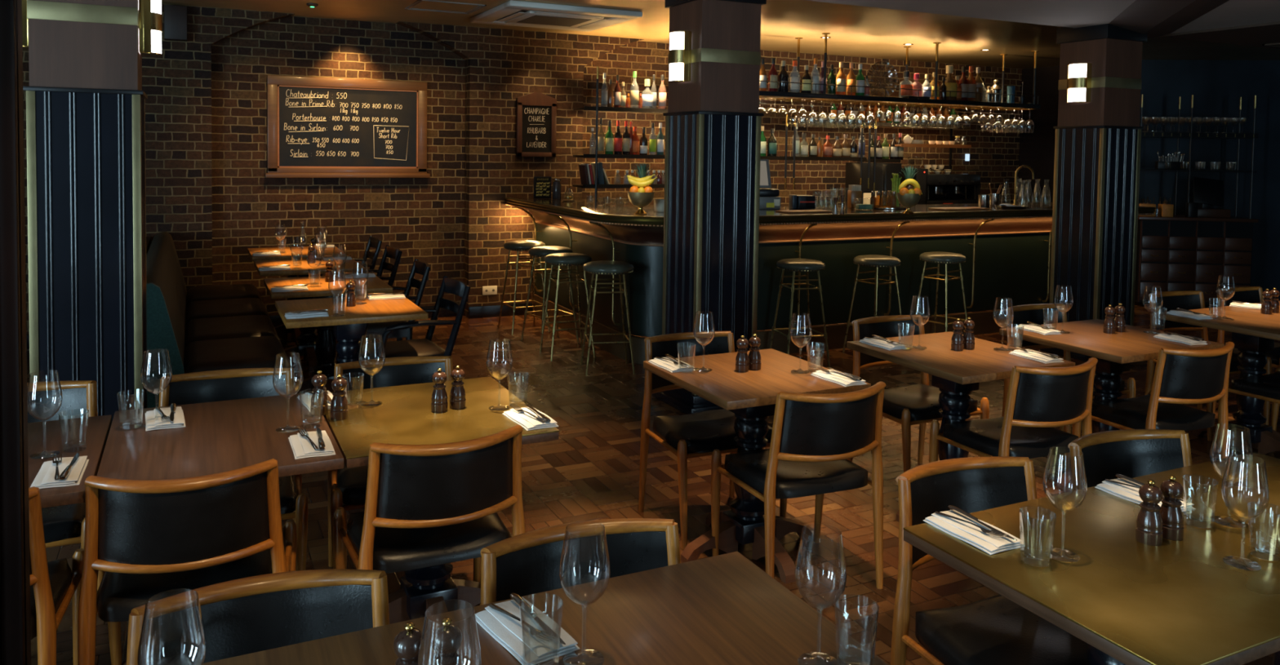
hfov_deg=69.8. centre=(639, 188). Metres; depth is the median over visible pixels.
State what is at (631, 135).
bottle
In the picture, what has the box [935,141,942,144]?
coffee cup
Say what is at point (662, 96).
bottle
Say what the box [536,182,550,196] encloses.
print
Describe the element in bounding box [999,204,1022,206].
cloth
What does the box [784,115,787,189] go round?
post
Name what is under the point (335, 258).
napkin
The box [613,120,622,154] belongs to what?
bottle
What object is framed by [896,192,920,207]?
cup
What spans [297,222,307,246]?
carafe
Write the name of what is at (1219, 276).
bowl
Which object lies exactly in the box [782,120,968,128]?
wall shelf
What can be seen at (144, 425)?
wine glass
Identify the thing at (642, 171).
pineapple
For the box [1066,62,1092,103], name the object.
wall sconce
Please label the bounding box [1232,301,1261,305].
fork
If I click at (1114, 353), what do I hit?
dining table
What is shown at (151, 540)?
dining chair
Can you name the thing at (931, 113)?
bottle
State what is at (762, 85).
bottle
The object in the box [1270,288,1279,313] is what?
pepper mill
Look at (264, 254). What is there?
napkin
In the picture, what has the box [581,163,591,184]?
book
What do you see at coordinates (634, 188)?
orange
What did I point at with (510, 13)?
air conditioner
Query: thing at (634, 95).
bottle
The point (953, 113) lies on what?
bottle
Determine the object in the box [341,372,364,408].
tumbler
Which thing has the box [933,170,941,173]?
coffee cup
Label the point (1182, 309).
table knife
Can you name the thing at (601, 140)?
bottle
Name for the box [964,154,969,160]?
thermostat
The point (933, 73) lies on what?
bottle
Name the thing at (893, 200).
syrup bottle
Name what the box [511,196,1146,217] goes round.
countertop
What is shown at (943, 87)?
bottle
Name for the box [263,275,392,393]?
dining table
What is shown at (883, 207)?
round tray
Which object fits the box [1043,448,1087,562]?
wine glass
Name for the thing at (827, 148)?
bottle
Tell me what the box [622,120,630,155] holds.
bottle
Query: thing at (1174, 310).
fork
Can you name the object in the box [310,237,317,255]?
pepper mill
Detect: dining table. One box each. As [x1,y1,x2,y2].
[27,414,111,508]
[97,392,343,664]
[195,551,888,664]
[247,246,346,345]
[253,257,365,371]
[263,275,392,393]
[275,296,427,364]
[323,377,559,624]
[643,348,871,583]
[846,331,1075,521]
[902,452,1279,664]
[999,319,1224,492]
[1156,301,1279,458]
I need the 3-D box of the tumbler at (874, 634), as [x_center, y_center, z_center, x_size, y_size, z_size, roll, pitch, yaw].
[0.381,0.789,1.621,0.077,0.112,0.077,-1,3,-37]
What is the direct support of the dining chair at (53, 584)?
on the floor
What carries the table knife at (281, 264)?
on the napkin at (273, 268)
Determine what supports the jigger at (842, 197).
on the bar counter at (1007, 252)
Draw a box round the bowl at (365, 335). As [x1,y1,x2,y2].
[358,334,385,375]
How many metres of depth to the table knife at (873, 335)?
4.38 m
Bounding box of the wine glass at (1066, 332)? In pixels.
[1053,285,1073,333]
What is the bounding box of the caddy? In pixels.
[1155,151,1185,169]
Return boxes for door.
[0,0,31,664]
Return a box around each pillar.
[22,0,147,421]
[652,0,766,414]
[1040,23,1147,361]
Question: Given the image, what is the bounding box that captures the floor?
[26,300,1279,664]
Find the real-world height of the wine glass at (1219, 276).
0.240 m
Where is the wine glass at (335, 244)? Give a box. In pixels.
[333,244,346,280]
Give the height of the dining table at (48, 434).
0.750 m
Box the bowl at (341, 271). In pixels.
[328,271,346,296]
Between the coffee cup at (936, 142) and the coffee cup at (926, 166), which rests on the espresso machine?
the coffee cup at (926, 166)
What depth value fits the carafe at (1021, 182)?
8.55 m
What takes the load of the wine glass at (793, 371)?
on the dining table at (751, 395)
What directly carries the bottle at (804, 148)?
on the wall shelf at (584, 156)
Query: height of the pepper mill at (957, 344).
0.146 m
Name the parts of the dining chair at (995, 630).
leg, seat rail, rail, rail, seat, leg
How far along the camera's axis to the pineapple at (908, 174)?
7.50 m
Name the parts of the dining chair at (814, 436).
leg, leg, seat rail, seat, leg, rail, rail, leg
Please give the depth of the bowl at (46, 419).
2.64 m
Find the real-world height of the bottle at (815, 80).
0.354 m
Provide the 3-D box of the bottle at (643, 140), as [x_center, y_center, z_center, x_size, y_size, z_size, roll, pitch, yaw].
[0.037,-0.480,9.305,0.082,0.288,0.081,0,3,-26]
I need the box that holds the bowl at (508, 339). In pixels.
[486,338,512,379]
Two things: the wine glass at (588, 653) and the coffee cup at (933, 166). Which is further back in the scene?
the coffee cup at (933, 166)
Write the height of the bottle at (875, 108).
0.270 m
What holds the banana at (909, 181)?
in the footed bowl at (908, 201)
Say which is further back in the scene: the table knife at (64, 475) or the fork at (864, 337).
the fork at (864, 337)
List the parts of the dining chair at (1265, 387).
seat rail, seat, leg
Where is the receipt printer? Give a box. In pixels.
[788,195,815,208]
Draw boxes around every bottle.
[597,118,604,151]
[601,72,608,104]
[604,120,613,154]
[607,79,613,106]
[613,75,621,107]
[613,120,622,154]
[620,81,626,106]
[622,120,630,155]
[626,93,630,107]
[629,121,633,155]
[630,71,639,105]
[632,126,639,155]
[638,93,642,108]
[639,127,647,155]
[641,79,653,106]
[649,123,656,151]
[650,74,657,108]
[651,170,657,184]
[656,123,664,155]
[656,170,662,184]
[658,75,666,106]
[661,170,664,184]
[759,58,766,91]
[760,125,766,156]
[767,128,777,156]
[768,57,777,91]
[777,60,788,92]
[790,60,799,89]
[795,123,799,153]
[800,65,811,93]
[800,133,808,155]
[808,134,817,156]
[812,57,819,90]
[817,137,822,156]
[818,61,823,93]
[822,135,832,157]
[827,64,835,94]
[830,103,836,120]
[831,136,841,157]
[835,62,845,94]
[836,103,844,120]
[840,134,850,157]
[844,103,850,121]
[846,62,855,95]
[849,136,857,157]
[851,104,857,121]
[855,63,864,96]
[858,127,865,155]
[859,102,864,119]
[864,75,870,94]
[865,104,871,122]
[867,134,874,159]
[870,191,875,208]
[871,105,879,122]
[875,136,882,159]
[875,191,880,207]
[879,105,885,122]
[881,133,888,159]
[881,191,886,195]
[886,106,893,122]
[889,133,897,159]
[890,191,896,208]
[893,106,900,123]
[897,133,903,159]
[900,71,913,96]
[900,106,906,123]
[906,106,914,123]
[913,73,919,79]
[914,106,920,124]
[922,113,928,122]
[923,74,931,97]
[928,107,935,124]
[931,72,939,97]
[935,107,942,124]
[939,76,946,99]
[941,65,957,100]
[942,108,949,124]
[949,108,955,124]
[955,75,961,100]
[959,66,968,101]
[967,66,975,101]
[974,66,983,102]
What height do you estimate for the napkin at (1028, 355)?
0.018 m
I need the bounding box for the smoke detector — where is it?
[306,3,318,8]
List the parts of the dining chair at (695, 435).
leg, rail, leg, rail, seat rail, seat, leg, leg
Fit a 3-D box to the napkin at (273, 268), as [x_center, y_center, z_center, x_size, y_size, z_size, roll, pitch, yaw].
[-2.640,0.574,6.628,0.210,0.018,0.113,0,3,-26]
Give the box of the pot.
[902,136,911,143]
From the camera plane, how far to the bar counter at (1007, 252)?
7.86 m
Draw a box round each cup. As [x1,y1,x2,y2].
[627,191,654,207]
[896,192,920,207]
[924,164,931,169]
[928,141,935,144]
[930,164,937,169]
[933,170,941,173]
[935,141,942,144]
[936,164,944,169]
[942,141,949,144]
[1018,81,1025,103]
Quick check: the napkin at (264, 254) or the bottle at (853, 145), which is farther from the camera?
the bottle at (853, 145)
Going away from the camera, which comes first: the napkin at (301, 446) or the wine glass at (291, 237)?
the napkin at (301, 446)
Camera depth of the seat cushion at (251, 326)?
5.99 m
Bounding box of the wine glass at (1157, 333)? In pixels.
[1142,285,1162,334]
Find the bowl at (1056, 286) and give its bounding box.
[1053,285,1073,312]
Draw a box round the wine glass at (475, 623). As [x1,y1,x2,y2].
[417,605,481,664]
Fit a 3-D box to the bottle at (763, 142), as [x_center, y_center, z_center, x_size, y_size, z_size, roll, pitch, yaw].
[1.323,-0.511,9.931,0.086,0.336,0.085,0,3,-16]
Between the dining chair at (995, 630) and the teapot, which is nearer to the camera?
the dining chair at (995, 630)
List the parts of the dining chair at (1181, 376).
leg, seat, seat rail, leg, rail, rail, leg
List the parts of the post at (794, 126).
rod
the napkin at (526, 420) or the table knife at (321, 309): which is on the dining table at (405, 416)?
the napkin at (526, 420)
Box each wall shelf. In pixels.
[572,184,664,188]
[573,106,667,113]
[573,154,866,160]
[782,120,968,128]
[853,159,901,162]
[888,143,971,148]
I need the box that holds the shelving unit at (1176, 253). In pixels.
[1134,94,1258,305]
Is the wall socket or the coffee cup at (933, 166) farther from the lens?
the coffee cup at (933, 166)
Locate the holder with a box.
[847,185,862,208]
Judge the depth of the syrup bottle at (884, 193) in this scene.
8.11 m
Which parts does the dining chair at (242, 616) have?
leg, rail, leg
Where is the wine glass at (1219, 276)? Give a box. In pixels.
[1216,275,1235,319]
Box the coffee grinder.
[900,155,928,204]
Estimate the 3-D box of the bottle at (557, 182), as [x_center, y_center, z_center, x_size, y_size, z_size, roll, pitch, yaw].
[-0.803,0.000,8.854,0.084,0.200,0.084,0,3,-26]
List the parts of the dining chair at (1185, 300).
leg, rail, rail, leg, seat rail, leg, seat, leg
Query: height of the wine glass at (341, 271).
0.240 m
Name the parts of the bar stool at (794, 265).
leg, leg, seat, leg, leg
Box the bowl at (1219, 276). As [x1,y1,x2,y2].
[1216,275,1235,300]
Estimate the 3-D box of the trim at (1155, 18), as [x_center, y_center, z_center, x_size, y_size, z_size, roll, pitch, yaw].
[2.297,-1.130,2.256,0.608,0.150,12.403,2,3,19]
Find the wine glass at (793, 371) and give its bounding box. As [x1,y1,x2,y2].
[789,313,812,373]
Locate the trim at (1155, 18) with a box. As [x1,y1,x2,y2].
[1108,0,1229,38]
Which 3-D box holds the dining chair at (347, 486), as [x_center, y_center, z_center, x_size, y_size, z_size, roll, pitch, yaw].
[-0.922,1.095,3.534,0.545,0.800,0.549,0,3,-22]
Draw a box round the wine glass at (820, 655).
[794,527,847,664]
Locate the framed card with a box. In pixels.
[533,176,551,199]
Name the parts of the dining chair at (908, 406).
leg, rail, rail, leg, leg, seat, seat rail, leg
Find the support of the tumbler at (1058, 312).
on the dining table at (1114, 353)
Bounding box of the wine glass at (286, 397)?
[272,352,302,432]
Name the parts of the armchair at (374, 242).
armrest, armrest, leg, leg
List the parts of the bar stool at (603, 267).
leg, leg, seat, leg, leg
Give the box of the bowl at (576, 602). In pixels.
[559,525,610,606]
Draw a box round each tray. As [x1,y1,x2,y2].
[872,205,906,209]
[902,95,929,99]
[994,204,1028,208]
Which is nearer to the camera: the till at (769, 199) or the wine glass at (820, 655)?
the wine glass at (820, 655)
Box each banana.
[626,173,654,181]
[627,177,657,187]
[898,178,922,194]
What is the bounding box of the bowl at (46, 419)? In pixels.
[26,369,62,420]
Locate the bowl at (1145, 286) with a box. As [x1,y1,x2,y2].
[1142,285,1162,313]
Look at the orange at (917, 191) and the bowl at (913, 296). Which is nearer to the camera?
the bowl at (913, 296)
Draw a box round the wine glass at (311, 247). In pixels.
[306,247,321,284]
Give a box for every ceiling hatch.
[404,0,486,14]
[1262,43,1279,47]
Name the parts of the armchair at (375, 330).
seat frame, seat, armrest, leg, armrest, leg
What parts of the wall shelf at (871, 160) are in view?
rail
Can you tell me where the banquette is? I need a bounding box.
[146,231,292,408]
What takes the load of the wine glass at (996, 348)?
on the dining table at (956, 374)
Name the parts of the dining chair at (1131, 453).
leg, rail, leg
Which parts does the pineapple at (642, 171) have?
crown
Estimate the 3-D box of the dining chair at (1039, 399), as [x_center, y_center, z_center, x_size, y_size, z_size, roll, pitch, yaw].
[1.661,1.113,4.018,0.545,0.800,0.549,0,3,-23]
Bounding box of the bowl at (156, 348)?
[140,348,172,394]
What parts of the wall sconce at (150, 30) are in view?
rail, lamp shade, lamp shade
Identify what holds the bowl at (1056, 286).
on the wine glass at (1066, 332)
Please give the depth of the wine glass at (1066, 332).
4.72 m
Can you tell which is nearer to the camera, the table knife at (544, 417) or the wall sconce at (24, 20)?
the table knife at (544, 417)
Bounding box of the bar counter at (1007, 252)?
[504,196,1155,364]
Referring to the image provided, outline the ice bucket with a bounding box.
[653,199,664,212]
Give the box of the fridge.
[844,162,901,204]
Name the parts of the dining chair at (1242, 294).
leg, rail, seat, leg, seat rail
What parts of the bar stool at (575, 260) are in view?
leg, leg, seat, leg, leg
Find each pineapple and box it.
[633,162,651,188]
[899,165,918,189]
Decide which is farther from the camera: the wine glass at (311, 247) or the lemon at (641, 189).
the lemon at (641, 189)
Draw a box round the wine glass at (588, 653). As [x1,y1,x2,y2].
[559,525,610,664]
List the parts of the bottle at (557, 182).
lid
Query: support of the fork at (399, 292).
on the napkin at (387, 296)
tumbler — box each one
[57,408,88,453]
[116,389,144,429]
[291,252,302,268]
[298,388,324,428]
[308,270,320,287]
[332,293,346,315]
[333,259,345,277]
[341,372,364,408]
[354,280,367,301]
[506,373,528,407]
[519,592,563,664]
[677,342,695,373]
[806,342,825,372]
[834,594,879,664]
[897,324,915,350]
[1006,324,1024,350]
[1018,506,1056,567]
[1043,311,1058,329]
[1150,306,1167,329]
[1182,475,1218,528]
[1208,297,1224,319]
[1247,502,1279,561]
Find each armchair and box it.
[315,235,382,333]
[317,244,402,342]
[337,258,430,364]
[359,275,471,360]
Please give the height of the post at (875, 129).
0.850 m
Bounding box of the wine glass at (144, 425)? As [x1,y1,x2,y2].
[140,348,172,427]
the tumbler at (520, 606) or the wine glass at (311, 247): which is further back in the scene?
the wine glass at (311, 247)
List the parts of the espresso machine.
cup rail, panel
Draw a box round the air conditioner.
[470,0,642,31]
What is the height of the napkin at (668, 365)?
0.018 m
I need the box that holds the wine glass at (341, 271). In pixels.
[328,271,346,316]
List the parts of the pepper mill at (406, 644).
knob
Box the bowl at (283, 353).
[272,352,302,398]
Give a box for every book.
[578,164,588,184]
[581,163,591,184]
[588,164,594,184]
[591,162,604,184]
[591,164,595,184]
[603,168,609,184]
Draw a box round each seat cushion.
[183,336,292,373]
[184,315,279,347]
[185,297,270,324]
[186,284,262,306]
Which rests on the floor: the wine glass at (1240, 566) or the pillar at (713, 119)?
the pillar at (713, 119)
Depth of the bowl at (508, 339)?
3.18 m
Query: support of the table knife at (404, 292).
on the napkin at (387, 296)
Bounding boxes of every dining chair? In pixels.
[26,380,103,591]
[28,486,84,664]
[77,458,297,664]
[126,568,389,664]
[158,368,308,570]
[328,355,480,582]
[333,424,525,605]
[480,518,680,605]
[638,331,786,550]
[711,381,885,589]
[847,315,989,472]
[890,456,1090,664]
[928,357,1097,462]
[1001,303,1135,471]
[1067,429,1192,491]
[1071,342,1234,459]
[1144,290,1271,441]
[1213,286,1279,412]
[1217,368,1279,448]
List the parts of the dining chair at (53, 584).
rail, rail, leg, seat, seat rail, leg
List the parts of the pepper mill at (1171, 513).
knob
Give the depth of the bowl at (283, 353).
2.91 m
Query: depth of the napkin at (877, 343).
4.30 m
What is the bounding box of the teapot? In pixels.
[902,134,913,143]
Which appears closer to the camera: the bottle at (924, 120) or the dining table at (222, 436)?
the dining table at (222, 436)
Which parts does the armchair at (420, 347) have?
leg, leg, seat, armrest, armrest, leg, leg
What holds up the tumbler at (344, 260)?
on the dining table at (326, 353)
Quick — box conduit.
[948,128,952,173]
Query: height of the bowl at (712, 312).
0.136 m
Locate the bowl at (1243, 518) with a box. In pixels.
[1221,454,1269,519]
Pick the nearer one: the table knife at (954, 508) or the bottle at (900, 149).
the table knife at (954, 508)
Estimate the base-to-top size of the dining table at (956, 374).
0.750 m
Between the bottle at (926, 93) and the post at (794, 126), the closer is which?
the bottle at (926, 93)
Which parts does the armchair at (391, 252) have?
seat, armrest, leg, armrest, leg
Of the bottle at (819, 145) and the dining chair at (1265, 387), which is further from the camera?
the bottle at (819, 145)
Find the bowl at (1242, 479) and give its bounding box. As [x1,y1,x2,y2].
[1209,423,1253,483]
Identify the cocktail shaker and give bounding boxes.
[984,86,992,102]
[991,80,1001,102]
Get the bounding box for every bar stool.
[497,240,550,335]
[520,245,578,347]
[539,253,595,360]
[580,260,635,376]
[769,258,830,366]
[842,254,902,352]
[915,251,968,333]
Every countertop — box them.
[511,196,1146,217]
[1137,214,1258,222]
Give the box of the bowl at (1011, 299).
[992,298,1013,328]
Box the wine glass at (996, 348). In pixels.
[992,298,1013,351]
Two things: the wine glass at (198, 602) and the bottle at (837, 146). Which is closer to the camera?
the wine glass at (198, 602)
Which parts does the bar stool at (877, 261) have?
leg, leg, leg, seat, leg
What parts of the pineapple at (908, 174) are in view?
crown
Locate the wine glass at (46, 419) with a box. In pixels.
[26,369,62,459]
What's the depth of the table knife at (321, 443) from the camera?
2.73 m
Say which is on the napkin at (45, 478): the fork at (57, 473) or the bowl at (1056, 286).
the fork at (57, 473)
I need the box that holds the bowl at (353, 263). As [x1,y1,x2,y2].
[351,262,368,285]
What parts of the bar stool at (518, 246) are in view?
leg, leg, seat, leg, leg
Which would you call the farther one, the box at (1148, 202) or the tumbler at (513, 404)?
the box at (1148, 202)
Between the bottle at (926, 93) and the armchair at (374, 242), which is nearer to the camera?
the armchair at (374, 242)
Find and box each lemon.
[637,187,644,192]
[908,189,915,194]
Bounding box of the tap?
[1012,164,1034,204]
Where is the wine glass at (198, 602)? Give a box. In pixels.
[137,592,206,664]
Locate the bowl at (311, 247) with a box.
[306,247,321,268]
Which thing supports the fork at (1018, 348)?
on the napkin at (1028, 355)
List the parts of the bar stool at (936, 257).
leg, leg, seat, leg, leg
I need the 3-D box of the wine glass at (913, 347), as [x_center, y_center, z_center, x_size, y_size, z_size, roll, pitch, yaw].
[1.309,0.623,4.293,0.091,0.240,0.091,-1,3,-39]
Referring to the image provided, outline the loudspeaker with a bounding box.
[164,4,187,41]
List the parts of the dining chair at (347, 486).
leg, leg, seat rail, seat, rail, leg, leg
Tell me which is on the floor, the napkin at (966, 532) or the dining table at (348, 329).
the dining table at (348, 329)
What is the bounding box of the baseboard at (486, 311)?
[26,301,567,349]
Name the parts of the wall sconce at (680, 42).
lamp shade, lamp shade, rail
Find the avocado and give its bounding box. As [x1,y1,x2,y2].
[906,184,913,190]
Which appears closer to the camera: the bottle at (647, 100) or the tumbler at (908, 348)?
the tumbler at (908, 348)
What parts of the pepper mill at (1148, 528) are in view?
knob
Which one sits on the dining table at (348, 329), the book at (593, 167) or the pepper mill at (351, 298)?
the pepper mill at (351, 298)
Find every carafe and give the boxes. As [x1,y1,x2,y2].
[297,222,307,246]
[1000,178,1010,204]
[1017,182,1027,205]
[1040,179,1050,207]
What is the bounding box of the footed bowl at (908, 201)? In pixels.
[896,192,920,214]
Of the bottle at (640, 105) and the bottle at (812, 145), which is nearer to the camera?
the bottle at (640, 105)
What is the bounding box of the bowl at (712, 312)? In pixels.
[693,311,715,345]
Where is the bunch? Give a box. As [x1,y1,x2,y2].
[890,173,902,207]
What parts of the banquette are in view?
panel, panel, backrest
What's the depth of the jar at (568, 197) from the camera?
8.55 m
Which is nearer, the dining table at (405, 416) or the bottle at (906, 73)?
the dining table at (405, 416)
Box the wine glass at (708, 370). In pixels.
[693,311,715,372]
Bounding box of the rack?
[759,32,1040,111]
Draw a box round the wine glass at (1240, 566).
[1221,454,1269,571]
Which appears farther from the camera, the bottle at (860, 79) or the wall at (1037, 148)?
the wall at (1037, 148)
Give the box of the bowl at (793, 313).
[789,313,812,347]
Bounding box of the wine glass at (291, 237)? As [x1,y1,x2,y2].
[289,237,302,269]
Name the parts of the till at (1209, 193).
drawer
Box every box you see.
[855,198,874,210]
[1138,196,1155,216]
[1157,196,1173,217]
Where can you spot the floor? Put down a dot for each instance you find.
(592, 471)
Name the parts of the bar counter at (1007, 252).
panel, edge moulding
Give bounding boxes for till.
[759,159,781,209]
[1193,177,1231,217]
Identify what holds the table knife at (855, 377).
on the napkin at (835, 378)
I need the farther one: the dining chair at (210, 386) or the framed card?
the framed card
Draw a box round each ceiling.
[161,0,1279,68]
[804,0,1279,49]
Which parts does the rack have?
post, post, glass rail, guard rail, post, post, post, post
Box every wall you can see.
[22,4,1022,334]
[1017,65,1059,203]
[1139,59,1279,300]
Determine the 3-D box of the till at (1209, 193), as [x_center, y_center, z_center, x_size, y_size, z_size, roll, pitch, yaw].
[6.336,0.091,10.216,0.346,0.438,0.240,1,3,7]
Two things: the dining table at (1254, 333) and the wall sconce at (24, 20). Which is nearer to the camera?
the wall sconce at (24, 20)
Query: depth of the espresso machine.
10.97 m
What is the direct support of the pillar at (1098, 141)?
on the floor
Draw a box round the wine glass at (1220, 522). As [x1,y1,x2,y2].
[1209,423,1253,528]
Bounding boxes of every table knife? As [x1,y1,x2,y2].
[59,453,79,479]
[169,403,176,422]
[258,264,290,266]
[264,250,280,252]
[275,284,307,286]
[284,308,328,312]
[316,427,324,449]
[323,255,351,257]
[325,390,331,402]
[368,292,404,294]
[510,592,565,644]
[524,404,551,422]
[664,354,688,366]
[826,367,862,380]
[871,334,902,344]
[947,505,1017,540]
[1024,347,1060,358]
[1026,321,1057,330]
[1115,474,1190,503]
[1165,331,1204,341]
[1176,307,1209,315]
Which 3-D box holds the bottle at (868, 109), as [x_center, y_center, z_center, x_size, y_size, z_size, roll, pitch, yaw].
[2.628,-0.888,10.549,0.074,0.270,0.073,0,3,-29]
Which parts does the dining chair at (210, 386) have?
leg, rail, seat, seat rail, leg, leg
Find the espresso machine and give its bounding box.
[925,169,980,204]
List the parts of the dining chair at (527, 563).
leg, rail, leg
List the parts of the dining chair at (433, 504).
leg, leg, seat rail, seat, rail, rail, leg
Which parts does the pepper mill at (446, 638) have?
knob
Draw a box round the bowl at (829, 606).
[794,527,847,609]
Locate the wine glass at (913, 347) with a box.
[910,296,929,349]
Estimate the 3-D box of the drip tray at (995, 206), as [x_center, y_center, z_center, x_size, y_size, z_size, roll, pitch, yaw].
[3.450,0.167,8.528,0.300,0.022,0.300,0,3,-26]
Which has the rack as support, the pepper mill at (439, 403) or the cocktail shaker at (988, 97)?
the cocktail shaker at (988, 97)
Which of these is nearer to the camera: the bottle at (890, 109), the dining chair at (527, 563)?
the dining chair at (527, 563)
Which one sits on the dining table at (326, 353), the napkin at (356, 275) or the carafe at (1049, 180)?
the napkin at (356, 275)
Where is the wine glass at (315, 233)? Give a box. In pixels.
[313,232,326,265]
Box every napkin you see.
[30,456,88,488]
[145,406,185,431]
[252,252,280,256]
[258,266,290,271]
[271,286,308,292]
[284,311,328,319]
[288,430,335,459]
[297,391,333,412]
[315,244,335,248]
[323,256,351,260]
[342,273,375,278]
[366,293,405,300]
[472,596,580,664]
[502,407,558,431]
[648,357,695,373]
[810,369,866,386]
[858,337,906,351]
[923,510,1024,555]
[1009,349,1064,364]
[1015,324,1062,335]
[1095,478,1195,511]
[1153,333,1207,345]
[1166,310,1213,319]
[1229,302,1261,309]
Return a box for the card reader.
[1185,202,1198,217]
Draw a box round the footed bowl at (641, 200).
[627,191,654,214]
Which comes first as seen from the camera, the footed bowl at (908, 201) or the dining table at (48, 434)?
the dining table at (48, 434)
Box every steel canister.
[977,195,990,208]
[988,183,1002,206]
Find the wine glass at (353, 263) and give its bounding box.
[351,262,368,304]
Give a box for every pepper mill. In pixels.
[307,244,315,263]
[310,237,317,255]
[310,370,328,416]
[324,259,333,282]
[329,374,348,420]
[345,280,355,306]
[393,622,425,664]
[431,368,448,413]
[431,617,462,664]
[448,365,466,409]
[735,335,749,372]
[748,333,761,370]
[951,318,964,351]
[963,317,974,349]
[1102,304,1115,333]
[1114,303,1125,332]
[1135,479,1163,546]
[1159,475,1183,540]
[1260,288,1272,314]
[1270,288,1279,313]
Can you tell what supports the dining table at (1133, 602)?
on the floor
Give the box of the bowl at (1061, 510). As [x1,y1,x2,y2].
[1043,448,1087,512]
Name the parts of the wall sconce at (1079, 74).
rail, lamp shade, lamp shade, rail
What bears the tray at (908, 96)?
on the rack
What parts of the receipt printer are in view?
panel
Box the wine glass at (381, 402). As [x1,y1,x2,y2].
[358,334,385,406]
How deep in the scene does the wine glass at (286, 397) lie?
2.91 m
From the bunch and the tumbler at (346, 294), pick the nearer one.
the tumbler at (346, 294)
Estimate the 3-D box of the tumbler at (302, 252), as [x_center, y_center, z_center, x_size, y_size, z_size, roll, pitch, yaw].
[-2.515,0.523,6.729,0.077,0.112,0.077,-1,3,-36]
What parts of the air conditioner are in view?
panel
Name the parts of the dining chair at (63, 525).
rail, seat rail, seat, leg, leg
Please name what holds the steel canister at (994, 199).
on the bar counter at (1007, 252)
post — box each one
[595,66,599,199]
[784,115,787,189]
[792,115,795,189]
[859,117,863,188]
[867,117,871,188]
[873,118,876,191]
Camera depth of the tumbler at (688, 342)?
3.76 m
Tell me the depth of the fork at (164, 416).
2.97 m
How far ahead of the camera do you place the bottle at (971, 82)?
9.80 m
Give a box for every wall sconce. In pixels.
[22,0,28,49]
[138,0,162,56]
[668,31,691,83]
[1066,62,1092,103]
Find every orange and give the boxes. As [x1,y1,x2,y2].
[629,186,638,192]
[644,186,653,192]
[899,187,908,195]
[913,187,921,195]
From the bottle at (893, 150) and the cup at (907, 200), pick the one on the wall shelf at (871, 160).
the bottle at (893, 150)
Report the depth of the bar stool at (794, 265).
7.11 m
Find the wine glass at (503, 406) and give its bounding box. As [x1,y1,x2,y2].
[486,338,512,411]
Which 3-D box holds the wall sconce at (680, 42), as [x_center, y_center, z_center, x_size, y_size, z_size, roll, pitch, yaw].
[0.238,-0.838,5.838,0.098,0.316,0.188,0,3,-26]
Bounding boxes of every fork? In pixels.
[52,453,62,479]
[155,407,170,419]
[274,285,306,288]
[287,311,326,313]
[297,428,319,449]
[368,292,402,296]
[488,603,557,641]
[511,404,544,422]
[655,356,685,364]
[817,367,857,380]
[864,337,899,343]
[934,511,1008,537]
[1016,346,1055,358]
[1020,323,1053,328]
[1104,479,1181,499]
[1160,331,1199,341]
[1173,310,1205,314]
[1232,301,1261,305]
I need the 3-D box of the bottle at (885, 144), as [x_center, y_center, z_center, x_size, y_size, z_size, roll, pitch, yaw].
[2.854,-0.489,10.680,0.090,0.304,0.089,0,3,-22]
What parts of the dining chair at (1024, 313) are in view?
leg, rail, rail, leg, leg, seat, seat rail, leg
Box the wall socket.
[482,285,497,295]
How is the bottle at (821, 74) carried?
on the rack
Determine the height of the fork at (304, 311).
0.012 m
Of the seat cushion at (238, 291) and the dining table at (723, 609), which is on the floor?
the dining table at (723, 609)
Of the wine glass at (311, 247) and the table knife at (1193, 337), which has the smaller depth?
the table knife at (1193, 337)
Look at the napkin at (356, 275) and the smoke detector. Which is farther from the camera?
the smoke detector
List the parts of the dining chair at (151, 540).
leg, leg, rail, rail, seat, seat rail, leg, leg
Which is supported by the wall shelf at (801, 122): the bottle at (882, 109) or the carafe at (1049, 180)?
the bottle at (882, 109)
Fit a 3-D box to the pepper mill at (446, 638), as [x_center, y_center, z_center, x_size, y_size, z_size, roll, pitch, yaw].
[-0.313,0.768,1.486,0.057,0.146,0.057,1,2,-2]
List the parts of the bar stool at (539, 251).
leg, leg, seat, leg, leg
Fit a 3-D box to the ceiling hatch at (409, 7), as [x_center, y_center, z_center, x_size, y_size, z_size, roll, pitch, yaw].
[-1.597,-1.489,7.521,0.540,0.008,0.540,0,3,-26]
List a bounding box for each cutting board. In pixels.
[775,209,831,213]
[928,207,991,210]
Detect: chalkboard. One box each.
[264,75,430,177]
[515,92,556,157]
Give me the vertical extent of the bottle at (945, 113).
0.270 m
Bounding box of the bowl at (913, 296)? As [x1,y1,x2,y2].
[910,296,929,325]
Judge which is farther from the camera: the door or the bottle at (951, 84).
the bottle at (951, 84)
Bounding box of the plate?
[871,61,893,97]
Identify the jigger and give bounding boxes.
[832,197,838,214]
[839,195,844,214]
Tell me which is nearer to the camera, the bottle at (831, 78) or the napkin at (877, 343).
the napkin at (877, 343)
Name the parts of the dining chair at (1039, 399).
leg, seat rail, leg, seat, rail, rail, leg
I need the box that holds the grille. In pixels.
[516,15,591,26]
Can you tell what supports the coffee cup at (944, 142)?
on the wall shelf at (916, 145)
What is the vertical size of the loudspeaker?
0.280 m
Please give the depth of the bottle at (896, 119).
10.70 m

